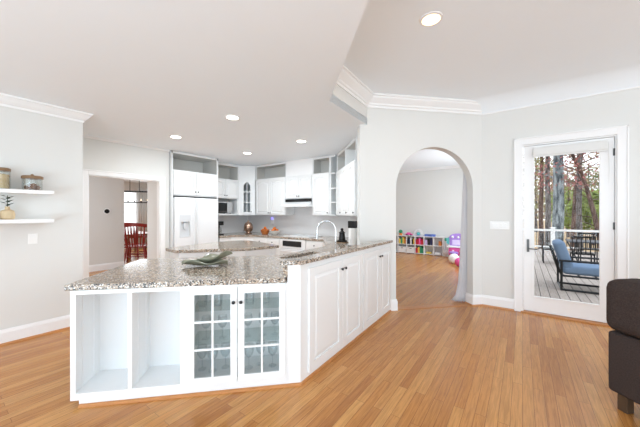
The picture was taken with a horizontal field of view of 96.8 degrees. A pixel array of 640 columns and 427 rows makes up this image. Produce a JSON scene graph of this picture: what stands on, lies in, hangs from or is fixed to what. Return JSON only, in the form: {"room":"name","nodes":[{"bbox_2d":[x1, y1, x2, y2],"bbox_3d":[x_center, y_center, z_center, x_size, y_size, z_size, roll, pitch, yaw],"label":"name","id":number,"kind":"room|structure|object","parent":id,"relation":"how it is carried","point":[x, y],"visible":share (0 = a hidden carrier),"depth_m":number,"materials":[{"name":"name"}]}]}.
{"room":"open-plan kitchen","nodes":[
{"label":"open-plan kitchen","id":0,"kind":"room"},
{"bbox_2d":[0,106,82,329],"bbox_3d":[-4.315,0.070,1.837,0.120,2.660,4.380,0,0,35],"label":"wall","id":1,"kind":"structure","parent":0,"point":[33,277],"depth_m":3.27,"materials":[{"name":"beige paint"}]},
{"bbox_2d":[0,188,53,194],"bbox_3d":[-3.486,-0.232,2.677,0.255,0.040,1.410,0,0,35],"label":"floating shelf","id":2,"kind":"object","parent":1,"relation":"attached to","point":[2,191],"visible":1,"depth_m":3.01,"materials":[{"name":"white paint"}]},
{"bbox_2d":[0,167,10,188],"bbox_3d":[-3.297,-0.362,2.929,0.150,0.219,0.150,0,0,35],"label":"glass jar","id":3,"kind":"object","parent":2,"relation":"on","point":[4,178],"visible":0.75,"depth_m":2.91,"materials":[{"name":"beige glass"}]},
{"bbox_2d":[21,174,43,189],"bbox_3d":[-3.160,-0.343,3.120,0.176,0.180,0.176,0,0,35],"label":"glass jar","id":4,"kind":"object","parent":2,"relation":"on","point":[30,186],"visible":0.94,"depth_m":3.08,"materials":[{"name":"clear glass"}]},
{"bbox_2d":[0,219,53,223],"bbox_3d":[-3.486,0.082,2.677,0.255,0.040,1.410,0,0,35],"label":"floating shelf","id":5,"kind":"object","parent":1,"relation":"attached to","point":[2,221],"visible":1,"depth_m":2.99,"materials":[{"name":"white paint"}]},
{"bbox_2d":[0,195,14,218],"bbox_3d":[-3.271,-0.067,2.972,0.119,0.258,0.116,0,0,35],"label":"vase","id":6,"kind":"object","parent":5,"relation":"on","point":[7,213],"visible":0.98,"depth_m":2.95,"materials":[{"name":"beige ceramic"}]},
{"bbox_2d":[28,233,37,243],"bbox_3d":[-3.251,0.286,3.216,0.011,0.118,0.080,0,0,35],"label":"wall plate","id":7,"kind":"object","parent":1,"relation":"attached to","point":[32,238],"visible":1,"depth_m":3.22,"materials":[{"name":"white plastic"}]},
{"bbox_2d":[0,315,69,343],"bbox_3d":[-4.259,1.320,1.797,0.018,0.160,4.380,0,0,35],"label":"baseboard","id":8,"kind":"structure","parent":1,"relation":"attached to","point":[23,331],"depth_m":3.21,"materials":[{"name":"white paint"}]},
{"bbox_2d":[0,327,69,345],"bbox_3d":[-4.245,1.390,1.787,0.016,0.020,4.380,0,0,35],"label":"trim","id":9,"kind":"structure","parent":1,"relation":"attached to","point":[34,336],"depth_m":3.20,"materials":[{"name":"brown wood"}]},
{"bbox_2d":[0,93,92,122],"bbox_3d":[-4.248,-1.202,1.841,0.185,0.115,4.465,0,0,35],"label":"trim","id":10,"kind":"structure","parent":1,"relation":"attached to","point":[6,100],"depth_m":3.25,"materials":[{"name":"white paint"}]},
{"bbox_2d":[89,176,123,264],"bbox_3d":[-5.944,0.070,6.304,0.100,2.660,2.760,0,0,35],"label":"wall","id":11,"kind":"structure","parent":0,"point":[106,231],"depth_m":7.08,"materials":[{"name":"grey paint"}]},
{"bbox_2d":[89,261,123,271],"bbox_3d":[-5.896,1.320,6.269,0.018,0.160,2.760,0,0,35],"label":"baseboard","id":12,"kind":"structure","parent":11,"relation":"attached to","point":[98,267],"depth_m":7.05,"materials":[{"name":"white paint"}]},
{"bbox_2d":[83,137,168,257],"bbox_3d":[-3.546,0.070,5.017,0.100,2.660,1.690,0,0,35],"label":"wall","id":13,"kind":"structure","parent":0,"point":[100,155],"depth_m":5.10,"materials":[{"name":"beige paint"}]},
{"bbox_2d":[83,169,164,278],"bbox_3d":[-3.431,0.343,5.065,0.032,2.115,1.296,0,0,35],"label":"trim","id":14,"kind":"structure","parent":13,"relation":"attached to","point":[86,172],"depth_m":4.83,"materials":[{"name":"white paint"}]},
{"bbox_2d":[83,135,169,151],"bbox_3d":[-3.493,-1.243,4.979,0.030,0.034,1.690,0,0,35],"label":"trim","id":15,"kind":"structure","parent":13,"relation":"attached to","point":[85,136],"depth_m":5.02,"materials":[{"name":"white paint"}]},
{"bbox_2d":[124,182,146,248],"bbox_3d":[-7.935,0.070,11.003,0.100,2.660,5.700,0,0,35],"label":"wall","id":16,"kind":"structure","parent":0,"point":[128,186],"depth_m":11.45,"materials":[{"name":"beige paint"}]},
{"bbox_2d":[128,192,137,222],"bbox_3d":[-7.475,0.000,11.597,0.080,1.800,2.200,0,0,35],"label":"window","id":17,"kind":"structure","parent":16,"relation":"in","point":[128,192],"depth_m":11.56,"materials":[{"name":"white paint"}]},
{"bbox_2d":[147,181,156,258],"bbox_3d":[-3.329,0.070,5.795,0.450,2.660,0.170,0,0,35],"label":"wall","id":18,"kind":"structure","parent":0,"point":[151,186],"depth_m":5.75,"materials":[{"name":"grey paint"}]},
{"bbox_2d":[0,0,367,182],"bbox_3d":[-2.681,-1.310,4.369,16.560,0.100,10.400,0,0,35],"label":"ceiling","id":19,"kind":"structure","parent":0,"point":[147,72],"depth_m":2.47,"materials":[{"name":"white paint"}]},
{"bbox_2d":[124,181,146,202],"bbox_3d":[-6.074,-0.805,9.307,0.978,0.908,0.418,0,0,-25],"label":"chandelier","id":20,"kind":"object","parent":19,"relation":"hanging from","point":[139,181],"visible":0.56,"depth_m":9.23,"materials":[{"name":"black metal"}]},
{"bbox_2d":[225,115,239,119],"bbox_3d":[-1.145,-1.256,3.716,0.194,0.008,0.194,0,0,35],"label":"recessed light","id":21,"kind":"object","parent":19,"relation":"in","point":[231,117],"visible":1,"depth_m":3.71,"materials":[{"name":"white paint"}]},
{"bbox_2d":[218,199,247,232],"bbox_3d":[-2.815,0.070,7.161,0.100,2.660,2.650,0,0,35],"label":"wall","id":22,"kind":"structure","parent":0,"point":[232,223],"depth_m":7.67,"materials":[{"name":"grey paint"}]},
{"bbox_2d":[218,162,238,214],"bbox_3d":[-2.490,-0.605,7.156,0.404,1.300,0.850,0,0,35],"label":"upper cabinet","id":23,"kind":"object","parent":22,"relation":"attached to","point":[228,174],"visible":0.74,"depth_m":7.32,"materials":[{"name":"white paint"}]},
{"bbox_2d":[218,201,231,213],"bbox_3d":[-2.550,-0.146,7.113,0.328,0.300,0.620,0,0,35],"label":"microwave","id":24,"kind":"object","parent":23,"relation":"in","point":[223,207],"visible":0.59,"depth_m":7.09,"materials":[{"name":"metal"}]},
{"bbox_2d":[286,158,311,176],"bbox_3d":[-0.408,-1.076,6.764,0.790,0.368,0.300,0,0,35],"label":"wall","id":25,"kind":"structure","parent":0,"point":[302,166],"depth_m":6.63,"materials":[{"name":"white paint"}]},
{"bbox_2d":[248,207,350,236],"bbox_3d":[-0.658,0.070,7.188,3.380,2.660,0.100,0,0,35],"label":"wall","id":26,"kind":"structure","parent":0,"point":[302,222],"depth_m":6.96,"materials":[{"name":"grey paint"}]},
{"bbox_2d":[239,165,255,214],"bbox_3d":[-1.972,-0.605,7.676,0.645,1.300,0.592,0,0,35],"label":"upper cabinet","id":27,"kind":"object","parent":26,"relation":"attached to","point":[247,174],"visible":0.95,"depth_m":7.46,"materials":[{"name":"white paint"}]},
{"bbox_2d":[256,162,293,214],"bbox_3d":[-1.187,-0.605,7.287,1.075,1.300,0.344,0,0,35],"label":"upper cabinet","id":28,"kind":"object","parent":26,"relation":"attached to","point":[270,178],"visible":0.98,"depth_m":7.22,"materials":[{"name":"white paint"}]},
{"bbox_2d":[286,174,311,198],"bbox_3d":[-0.423,-0.618,6.742,0.790,0.546,0.344,0,0,35],"label":"upper cabinet","id":29,"kind":"object","parent":26,"relation":"attached to","point":[299,186],"visible":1,"depth_m":6.60,"materials":[{"name":"white paint"}]},
{"bbox_2d":[280,198,311,206],"bbox_3d":[-0.474,-0.247,6.689,0.820,0.185,0.480,0,0,35],"label":"range hood","id":30,"kind":"object","parent":29,"relation":"attached to","point":[289,202],"visible":0.87,"depth_m":6.53,"materials":[{"name":"white metal"}]},
{"bbox_2d":[312,155,329,215],"bbox_3d":[0.096,-0.605,6.372,0.475,1.300,0.344,0,0,35],"label":"upper cabinet","id":31,"kind":"object","parent":26,"relation":"attached to","point":[320,165],"visible":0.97,"depth_m":6.29,"materials":[{"name":"white paint"}]},
{"bbox_2d":[330,155,336,215],"bbox_3d":[0.375,-0.605,6.200,0.170,1.300,0.290,0,0,35],"label":"open shelf unit","id":32,"kind":"object","parent":26,"relation":"attached to","point":[333,160],"visible":0.49,"depth_m":6.17,"materials":[{"name":"white paint"}]},
{"bbox_2d":[0,247,639,426],"bbox_3d":[-1.590,1.450,5.003,17.600,0.100,14.300,0,0,35],"label":"floor","id":33,"kind":"structure","parent":0,"point":[460,366],"depth_m":2.40,"materials":[{"name":"brown wood"}]},
{"bbox_2d":[70,287,184,403],"bbox_3d":[-1.446,0.980,2.275,0.778,0.840,0.332,0,0,-10],"label":"base cabinet","id":34,"kind":"object","parent":33,"relation":"on","point":[129,343],"visible":0.89,"depth_m":2.26,"materials":[{"name":"white paint"}]},
{"bbox_2d":[124,223,146,264],"bbox_3d":[-5.195,0.831,8.019,0.629,1.142,0.611,0,0,-27],"label":"dining chair","id":35,"kind":"object","parent":33,"relation":"on","point":[128,225],"visible":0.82,"depth_m":7.83,"materials":[{"name":"red wood"}]},
{"bbox_2d":[124,222,146,259],"bbox_3d":[-5.641,0.831,8.581,0.629,1.142,0.611,0,0,-5],"label":"dining chair","id":36,"kind":"object","parent":33,"relation":"on","point":[130,251],"visible":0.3,"depth_m":8.39,"materials":[{"name":"red wood"}]},
{"bbox_2d":[126,231,146,257],"bbox_3d":[-6.383,1.025,9.650,1.700,0.750,1.000,0,0,35],"label":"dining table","id":37,"kind":"object","parent":33,"relation":"on","point":[135,249],"visible":0.06,"depth_m":9.23,"materials":[{"name":"brown wood"}]},
{"bbox_2d":[138,188,146,247],"bbox_3d":[-7.210,0.180,11.620,0.064,2.400,0.454,0,0,35],"label":"curtain","id":38,"kind":"object","parent":33,"relation":"on","point":[142,196],"visible":0.62,"depth_m":11.58,"materials":[{"name":"beige fabric"}]},
{"bbox_2d":[169,150,217,257],"bbox_3d":[-2.906,0.072,6.268,0.749,2.655,1.060,0,0,35],"label":"surround","id":39,"kind":"object","parent":33,"relation":"on","point":[190,175],"visible":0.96,"depth_m":6.10,"materials":[{"name":"white paint"}]},
{"bbox_2d":[173,196,217,246],"bbox_3d":[-2.866,0.525,6.236,0.772,1.750,0.985,0,0,35],"label":"refrigerator","id":40,"kind":"object","parent":33,"relation":"on","point":[195,219],"visible":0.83,"depth_m":5.96,"materials":[{"name":"white metal"}]},
{"bbox_2d":[170,248,275,257],"bbox_3d":[-1.618,0.981,4.627,1.442,0.838,1.175,0,0,-38],"label":"kitchen island","id":41,"kind":"object","parent":33,"relation":"on","point":[272,251],"visible":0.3,"depth_m":4.25,"materials":[{"name":"white paint"}]},
{"bbox_2d":[165,240,278,252],"bbox_3d":[-1.625,0.539,4.617,1.528,0.042,1.232,0,0,-39],"label":"island countertop","id":42,"kind":"structure","parent":41,"relation":"on","point":[240,245],"depth_m":4.44,"materials":[{"name":"beige stone"}]},
{"bbox_2d":[218,237,253,241],"bbox_3d":[-2.034,0.981,7.218,1.065,0.838,1.410,0,0,35],"label":"base cabinet","id":43,"kind":"object","parent":33,"relation":"on","point":[224,238],"visible":0.12,"depth_m":6.83,"materials":[{"name":"white paint"}]},
{"bbox_2d":[185,281,287,393],"bbox_3d":[-0.671,0.980,2.380,0.786,0.840,0.381,0,0,-10],"label":"base cabinet","id":44,"kind":"object","parent":33,"relation":"on","point":[236,336],"visible":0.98,"depth_m":2.29,"materials":[{"name":"white paint"}]},
{"bbox_2d":[254,237,279,254],"bbox_3d":[-1.060,0.981,6.917,0.860,0.838,0.749,0,0,35],"label":"base cabinet","id":45,"kind":"object","parent":33,"relation":"on","point":[276,241],"visible":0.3,"depth_m":6.55,"materials":[{"name":"white paint"}]},
{"bbox_2d":[279,238,305,254],"bbox_3d":[-0.419,0.981,6.430,0.740,0.838,0.756,0,0,35],"label":"oven","id":46,"kind":"object","parent":33,"relation":"on","point":[287,246],"visible":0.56,"depth_m":6.17,"materials":[{"name":"white metal"}]},
{"bbox_2d":[306,240,324,249],"bbox_3d":[0.284,0.981,5.366,0.947,0.838,2.364,0,0,-9],"label":"base cabinet","id":47,"kind":"object","parent":33,"relation":"on","point":[309,244],"visible":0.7,"depth_m":5.83,"materials":[{"name":"white paint"}]},
{"bbox_2d":[64,232,349,290],"bbox_3d":[-0.844,0.539,5.265,3.302,0.042,6.061,0,0,-12],"label":"countertop","id":48,"kind":"structure","parent":47,"relation":"on","point":[262,269],"depth_m":2.49,"materials":[{"name":"beige stone"}]},
{"bbox_2d":[182,251,232,265],"bbox_3d":[-1.131,0.443,2.830,0.460,0.138,0.307,0,0,-4],"label":"dish","id":49,"kind":"object","parent":48,"relation":"on","point":[209,259],"visible":1,"depth_m":2.79,"materials":[{"name":"green ceramic"}]},
{"bbox_2d":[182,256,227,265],"bbox_3d":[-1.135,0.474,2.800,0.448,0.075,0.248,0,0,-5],"label":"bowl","id":50,"kind":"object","parent":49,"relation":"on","point":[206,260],"depth_m":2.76,"materials":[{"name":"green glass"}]},
{"bbox_2d":[243,220,252,233],"bbox_3d":[-1.834,0.344,7.277,0.237,0.347,0.239,0,0,-9],"label":"urn","id":51,"kind":"object","parent":48,"relation":"on","point":[248,227],"visible":1,"depth_m":7.20,"materials":[{"name":"orange metal"}]},
{"bbox_2d":[285,234,319,237],"bbox_3d":[-0.393,0.509,6.458,0.740,0.017,0.500,0,0,35],"label":"cooktop","id":52,"kind":"object","parent":48,"relation":"in","point":[296,235],"visible":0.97,"depth_m":6.36,"materials":[{"name":"white ceramic"}]},
{"bbox_2d":[316,220,339,249],"bbox_3d":[0.097,0.300,3.578,0.312,0.436,0.100,0,0,5],"label":"faucet","id":53,"kind":"object","parent":48,"relation":"on","point":[323,220],"visible":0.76,"depth_m":3.57,"materials":[{"name":"silver metal"}]},
{"bbox_2d":[280,240,392,276],"bbox_3d":[0.358,0.450,3.188,0.216,0.134,2.278,0,0,35],"label":"granite ledge","id":54,"kind":"object","parent":48,"relation":"on","point":[302,260],"visible":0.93,"depth_m":2.65,"materials":[{"name":"beige stone"}]},
{"bbox_2d":[336,228,348,242],"bbox_3d":[0.393,0.388,5.063,0.200,0.260,0.167,0,0,35],"label":"pepper mill","id":55,"kind":"object","parent":48,"relation":"on","point":[341,233],"visible":0.98,"depth_m":5.02,"materials":[{"name":"black wood"}]},
{"bbox_2d":[348,221,356,245],"bbox_3d":[0.520,0.318,4.518,0.150,0.400,0.150,0,0,35],"label":"paper towel holder","id":56,"kind":"object","parent":48,"relation":"on","point":[352,225],"visible":0.88,"depth_m":4.46,"materials":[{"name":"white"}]},
{"bbox_2d":[287,250,362,382],"bbox_3d":[-0.047,0.908,2.899,0.549,0.983,1.225,0,0,34],"label":"base cabinet","id":57,"kind":"object","parent":33,"relation":"on","point":[325,297],"visible":1,"depth_m":2.55,"materials":[{"name":"white paint"}]},
{"bbox_2d":[78,310,390,407],"bbox_3d":[-0.149,1.390,2.768,3.426,0.020,0.742,0,0,-36],"label":"trim","id":58,"kind":"structure","parent":57,"relation":"attached to","point":[311,375],"depth_m":2.22,"materials":[{"name":"brown wood"}]},
{"bbox_2d":[362,243,390,331],"bbox_3d":[0.556,0.908,3.806,0.549,0.983,0.952,0,0,34],"label":"base cabinet","id":59,"kind":"object","parent":33,"relation":"on","point":[376,260],"visible":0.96,"depth_m":3.61,"materials":[{"name":"white paint"}]},
{"bbox_2d":[396,235,444,255],"bbox_3d":[3.369,1.090,9.946,1.834,0.620,0.306,0,0,35],"label":"cube shelf","id":60,"kind":"object","parent":33,"relation":"on","point":[435,247],"visible":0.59,"depth_m":9.75,"materials":[{"name":"white paint"}]},
{"bbox_2d":[407,246,414,252],"bbox_3d":[3.237,1.264,10.021,0.250,0.190,0.263,0,0,35],"label":"storage bin","id":61,"kind":"object","parent":60,"relation":"in","point":[411,249],"visible":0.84,"depth_m":9.92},
{"bbox_2d":[446,233,460,255],"bbox_3d":[4.135,1.010,8.586,0.680,0.780,0.658,0,0,35],"label":"vanity","id":62,"kind":"object","parent":33,"relation":"on","point":[454,247],"visible":0.54,"depth_m":8.77,"materials":[{"name":"purple plastic"}]},
{"bbox_2d":[448,254,458,263],"bbox_3d":[3.736,1.260,7.924,0.277,0.280,0.274,0,0,35],"label":"ball","id":63,"kind":"object","parent":33,"relation":"on","point":[452,257],"visible":0.78,"depth_m":7.84,"materials":[{"name":"white plastic"}]},
{"bbox_2d":[606,278,639,413],"bbox_3d":[2.679,0.932,1.144,0.950,0.935,2.030,0,0,-10],"label":"sofa","id":64,"kind":"object","parent":33,"relation":"on","point":[622,295],"visible":1,"depth_m":1.95,"materials":[{"name":"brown fabric"}]},
{"bbox_2d":[331,84,366,122],"bbox_3d":[0.508,-1.490,-0.307,0.694,0.460,8.781,0,0,-2],"label":"wall header","id":65,"kind":"structure","parent":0,"point":[338,91],"depth_m":3.56,"materials":[{"name":"beige paint"}]},
{"bbox_2d":[336,65,482,114],"bbox_3d":[0.742,-1.587,-0.015,2.190,0.165,9.129,0,0,8],"label":"trim","id":66,"kind":"structure","parent":65,"relation":"attached to","point":[347,80],"depth_m":4.05,"materials":[{"name":"white paint"}]},
{"bbox_2d":[351,216,356,220],"bbox_3d":[0.884,0.070,5.176,0.100,2.660,2.060,0,0,-10],"label":"wall","id":67,"kind":"structure","parent":0,"point":[353,218],"depth_m":5.92,"materials":[{"name":"grey paint"}]},
{"bbox_2d":[336,137,356,215],"bbox_3d":[0.603,-0.605,5.393,0.359,1.300,1.420,0,0,-9],"label":"upper cabinet","id":68,"kind":"object","parent":67,"relation":"attached to","point":[346,174],"visible":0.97,"depth_m":5.29,"materials":[{"name":"white paint"}]},
{"bbox_2d":[357,108,481,298],"bbox_3d":[1.512,-0.135,4.248,1.937,3.070,0.130,0,0,-10],"label":"wall","id":69,"kind":"structure","parent":0,"point":[389,137],"depth_m":4.14,"materials":[{"name":"beige paint"}]},
{"bbox_2d":[390,299,397,310],"bbox_3d":[1.045,1.320,4.165,0.129,0.160,0.158,0,0,-10],"label":"baseboard","id":70,"kind":"structure","parent":69,"relation":"attached to","point":[394,303],"depth_m":4.09,"materials":[{"name":"white paint"}]},
{"bbox_2d":[398,303,470,309],"bbox_3d":[1.702,1.397,4.280,1.242,0.006,0.130,0,0,-10],"label":"trim","id":71,"kind":"structure","parent":69,"relation":"attached to","point":[450,304],"depth_m":4.26,"materials":[{"name":"brown wood"}]},
{"bbox_2d":[452,173,466,300],"bbox_3d":[2.263,0.368,4.505,0.310,2.037,0.094,0,0,6],"label":"curtain","id":72,"kind":"object","parent":69,"relation":"hanging from","point":[461,290],"visible":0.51,"depth_m":4.48,"materials":[{"name":"white fabric"}]},
{"bbox_2d":[465,292,513,308],"bbox_3d":[2.514,1.320,4.235,0.634,0.160,0.135,0,0,35],"label":"baseboard","id":73,"kind":"structure","parent":69,"relation":"attached to","point":[472,299],"depth_m":4.27,"materials":[{"name":"white paint"}]},
{"bbox_2d":[465,301,513,310],"bbox_3d":[2.498,1.390,4.221,0.646,0.020,0.139,0,0,35],"label":"trim","id":74,"kind":"structure","parent":69,"relation":"attached to","point":[465,301],"depth_m":4.26,"materials":[{"name":"brown wood"}]},
{"bbox_2d":[396,168,462,249],"bbox_3d":[3.946,-0.100,9.837,4.000,3.000,0.100,0,0,35],"label":"wall","id":75,"kind":"structure","parent":0,"point":[430,201],"depth_m":9.86,"materials":[{"name":"beige paint"}]},
{"bbox_2d":[399,165,460,172],"bbox_3d":[3.856,-1.540,9.797,3.900,0.080,0.070,0,0,35],"label":"trim","id":76,"kind":"structure","parent":75,"relation":"attached to","point":[454,166],"depth_m":9.80,"materials":[{"name":"white paint"}]},
{"bbox_2d":[400,149,458,169],"bbox_3d":[2.120,-1.630,7.363,4.100,0.100,6.250,0,0,35],"label":"ceiling","id":77,"kind":"structure","parent":0,"point":[425,158],"depth_m":8.47,"materials":[{"name":"white paint"}]},
{"bbox_2d":[344,0,639,99],"bbox_3d":[1.657,-1.720,-0.002,6.500,0.100,8.320,0,0,35],"label":"ceiling","id":78,"kind":"structure","parent":0,"point":[478,48],"depth_m":2.82,"materials":[{"name":"white paint"}]},
{"bbox_2d":[419,11,442,26],"bbox_3d":[0.954,-1.666,2.439,0.194,0.008,0.194,0,0,35],"label":"recessed light","id":79,"kind":"object","parent":78,"relation":"in","point":[429,19],"visible":1,"depth_m":2.43,"materials":[{"name":"white paint"}]},
{"bbox_2d":[482,88,639,298],"bbox_3d":[4.598,-0.135,2.920,5.105,3.070,0.145,0,0,35],"label":"wall","id":80,"kind":"structure","parent":0,"point":[500,129],"depth_m":4.12,"materials":[{"name":"beige paint"}]},
{"bbox_2d":[490,221,508,229],"bbox_3d":[2.658,0.177,4.207,0.225,0.114,0.013,0,0,35],"label":"light switch","id":81,"kind":"object","parent":80,"relation":"attached to","point":[493,225],"visible":1,"depth_m":4.20,"materials":[{"name":"white plastic"}]},
{"bbox_2d":[468,64,639,113],"bbox_3d":[4.357,-1.601,2.794,5.350,0.178,0.340,0,0,35],"label":"cove","id":82,"kind":"object","parent":80,"relation":"attached to","point":[628,76],"depth_m":3.68,"materials":[{"name":"white paint"}]},
{"bbox_2d":[483,86,639,114],"bbox_3d":[4.552,-1.512,2.856,5.105,0.019,0.014,0,0,35],"label":"trim","id":83,"kind":"structure","parent":80,"relation":"attached to","point":[637,86],"depth_m":3.77,"materials":[{"name":"white paint"}]},
{"bbox_2d":[521,310,609,326],"bbox_3d":[3.326,1.391,3.849,0.985,0.018,0.270,0,0,35],"label":"trim","id":84,"kind":"structure","parent":80,"relation":"attached to","point":[524,311],"depth_m":3.76,"materials":[{"name":"brown wood"}]},
{"bbox_2d":[524,137,614,322],"bbox_3d":[3.289,0.213,3.784,0.928,2.330,0.108,0,0,35],"label":"door","id":85,"kind":"structure","parent":80,"relation":"in","point":[574,309],"depth_m":3.70,"materials":[{"name":"white paint"}]},
{"bbox_2d":[514,125,628,311],"bbox_3d":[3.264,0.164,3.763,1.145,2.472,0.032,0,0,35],"label":"trim","id":86,"kind":"structure","parent":80,"relation":"attached to","point":[622,132],"depth_m":3.68,"materials":[{"name":"white paint"}]},
{"bbox_2d":[533,140,609,184],"bbox_3d":[3.291,-0.627,3.755,0.765,0.575,0.046,0,0,35],"label":"roller shade","id":87,"kind":"object","parent":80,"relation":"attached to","point":[595,146],"visible":1,"depth_m":3.72,"materials":[{"name":"white fabric"}]},
{"label":"outside","id":88,"kind":"structure","parent":0,"visible":0},
{"bbox_2d":[534,220,596,251],"bbox_3d":[80.531,3.050,44.018,160.000,0.100,154.800,0,0,35],"label":"ground","id":89,"kind":"structure","parent":88,"point":[534,220],"depth_m":34.08,"materials":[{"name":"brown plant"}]},
{"bbox_2d":[534,157,552,217],"bbox_3d":[29.929,-2.997,39.906,5.673,12.008,5.230,0,0,35],"label":"tree","id":90,"kind":"object","parent":89,"relation":"on","point":[551,168],"visible":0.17,"depth_m":39.03,"materials":[{"name":"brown plant"}]},
{"bbox_2d":[534,159,552,231],"bbox_3d":[35.536,-3.017,45.880,5.690,12.041,5.433,0,0,35],"label":"tree","id":91,"kind":"object","parent":89,"relation":"on","point":[535,177],"visible":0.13,"depth_m":45.87,"materials":[{"name":"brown plant"}]},
{"bbox_2d":[544,156,550,247],"bbox_3d":[15.292,-4.001,19.013,4.671,14.004,4.766,0,0,-8],"label":"pine tree","id":92,"kind":"object","parent":89,"relation":"on","point":[547,170],"visible":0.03,"depth_m":18.91,"materials":[{"name":"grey plant"}]},
{"bbox_2d":[536,155,564,241],"bbox_3d":[12.246,-3.491,14.533,5.089,13.023,5.287,0,0,35],"label":"pine tree","id":93,"kind":"object","parent":89,"relation":"on","point":[558,193],"visible":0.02,"depth_m":14.42,"materials":[{"name":"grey plant"}]},
{"bbox_2d":[534,154,570,248],"bbox_3d":[17.888,-4.000,22.947,5.324,14.004,5.224,0,0,35],"label":"pine tree","id":94,"kind":"object","parent":89,"relation":"on","point":[541,192],"visible":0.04,"depth_m":22.89,"materials":[{"name":"brown plant"}]},
{"bbox_2d":[539,159,585,215],"bbox_3d":[37.191,-2.994,43.772,5.787,12.021,5.204,0,0,35],"label":"tree","id":95,"kind":"object","parent":89,"relation":"on","point":[544,159],"visible":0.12,"depth_m":43.84,"materials":[{"name":"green plant"}]},
{"bbox_2d":[544,182,584,236],"bbox_3d":[31.556,-0.496,35.957,4.908,7.013,5.062,0,0,-14],"label":"evergreen tree","id":96,"kind":"object","parent":89,"relation":"on","point":[566,201],"visible":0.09,"depth_m":35.91,"materials":[{"name":"green plant"}]},
{"bbox_2d":[534,152,598,251],"bbox_3d":[13.077,-0.895,14.376,3.974,7.799,3.981,0,0,-32],"label":"maple tree","id":97,"kind":"object","parent":89,"relation":"on","point":[577,165],"visible":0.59,"depth_m":14.03,"materials":[{"name":"brown plant"}]},
{"bbox_2d":[564,153,583,250],"bbox_3d":[16.923,-3.497,18.462,4.467,13.008,4.303,0,0,35],"label":"pine tree","id":98,"kind":"object","parent":89,"relation":"on","point":[579,226],"visible":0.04,"depth_m":18.41,"materials":[{"name":"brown plant"}]},
{"bbox_2d":[551,189,598,244],"bbox_3d":[25.848,0.280,27.318,4.931,5.452,5.745,0,0,-23],"label":"evergreen tree","id":99,"kind":"object","parent":89,"relation":"on","point":[586,211],"visible":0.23,"depth_m":26.68,"materials":[{"name":"green plant"}]},
{"bbox_2d":[564,152,598,250],"bbox_3d":[18.733,-3.505,20.973,5.376,13.020,5.040,0,0,35],"label":"pine tree","id":100,"kind":"object","parent":89,"relation":"on","point":[573,221],"visible":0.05,"depth_m":20.91,"materials":[{"name":"brown plant"}]},
{"bbox_2d":[564,163,598,197],"bbox_3d":[42.009,-2.999,45.989,5.818,12.012,5.131,0,0,35],"label":"tree","id":101,"kind":"object","parent":89,"relation":"on","point":[583,163],"visible":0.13,"depth_m":45.18,"materials":[{"name":"grey plant"}]},
{"bbox_2d":[586,165,598,189],"bbox_3d":[47.793,-2.997,47.949,5.658,12.012,5.566,0,0,35],"label":"tree","id":102,"kind":"object","parent":89,"relation":"on","point":[597,165],"visible":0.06,"depth_m":48.52,"materials":[{"name":"grey plant"}]},
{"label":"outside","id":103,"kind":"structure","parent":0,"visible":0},
{"bbox_2d":[534,249,598,303],"bbox_3d":[9.543,1.580,6.060,9.500,0.060,10.550,0,0,35],"label":"deck","id":104,"kind":"object","parent":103,"point":[545,274],"depth_m":6.38,"materials":[{"name":"grey wood"}]},
{"bbox_2d":[541,233,553,262],"bbox_3d":[7.283,1.085,8.931,0.495,0.930,0.480,0,0,35],"label":"patio chair","id":105,"kind":"object","parent":104,"relation":"on","point":[543,248],"visible":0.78,"depth_m":8.93,"materials":[{"name":"black metal"}]},
{"bbox_2d":[534,227,598,248],"bbox_3d":[12.128,1.060,10.511,8.460,0.980,0.220,0,0,35],"label":"deck railing","id":106,"kind":"object","parent":104,"relation":"on","point":[552,229],"visible":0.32,"depth_m":12.01,"materials":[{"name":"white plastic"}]},
{"bbox_2d":[548,239,598,294],"bbox_3d":[5.362,1.056,5.830,1.040,0.989,0.760,0,0,35],"label":"armchair","id":107,"kind":"object","parent":104,"relation":"on","point":[563,263],"visible":0.75,"depth_m":5.72,"materials":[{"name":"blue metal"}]},
{"bbox_2d":[552,239,572,267],"bbox_3d":[5.118,0.850,6.004,0.303,0.577,0.660,0,0,35],"label":"cushion","id":108,"kind":"object","parent":107,"relation":"on","point":[560,248],"depth_m":5.76,"materials":[{"name":"blue fabric"}]},
{"bbox_2d":[559,263,598,276],"bbox_3d":[5.444,1.140,5.772,0.840,0.170,0.660,0,0,35],"label":"seat cushion","id":109,"kind":"object","parent":107,"relation":"on","point":[578,269],"depth_m":5.65,"materials":[{"name":"blue fabric"}]},
{"bbox_2d":[565,239,598,260],"bbox_3d":[8.167,1.188,8.178,1.600,0.755,1.000,0,0,35],"label":"patio table","id":110,"kind":"object","parent":104,"relation":"on","point":[567,240],"visible":0.28,"depth_m":8.52,"materials":[{"name":"black metal"}]},
{"bbox_2d":[569,236,595,262],"bbox_3d":[7.308,1.085,7.921,0.480,0.930,0.495,0,0,35],"label":"patio chair","id":111,"kind":"object","parent":104,"relation":"on","point":[576,237],"visible":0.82,"depth_m":7.75,"materials":[{"name":"black metal"}]},
{"bbox_2d":[577,232,598,261],"bbox_3d":[8.473,1.085,8.951,0.480,0.930,0.495,0,0,35],"label":"patio chair","id":112,"kind":"object","parent":104,"relation":"on","point":[583,248],"visible":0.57,"depth_m":9.00,"materials":[{"name":"black metal"}]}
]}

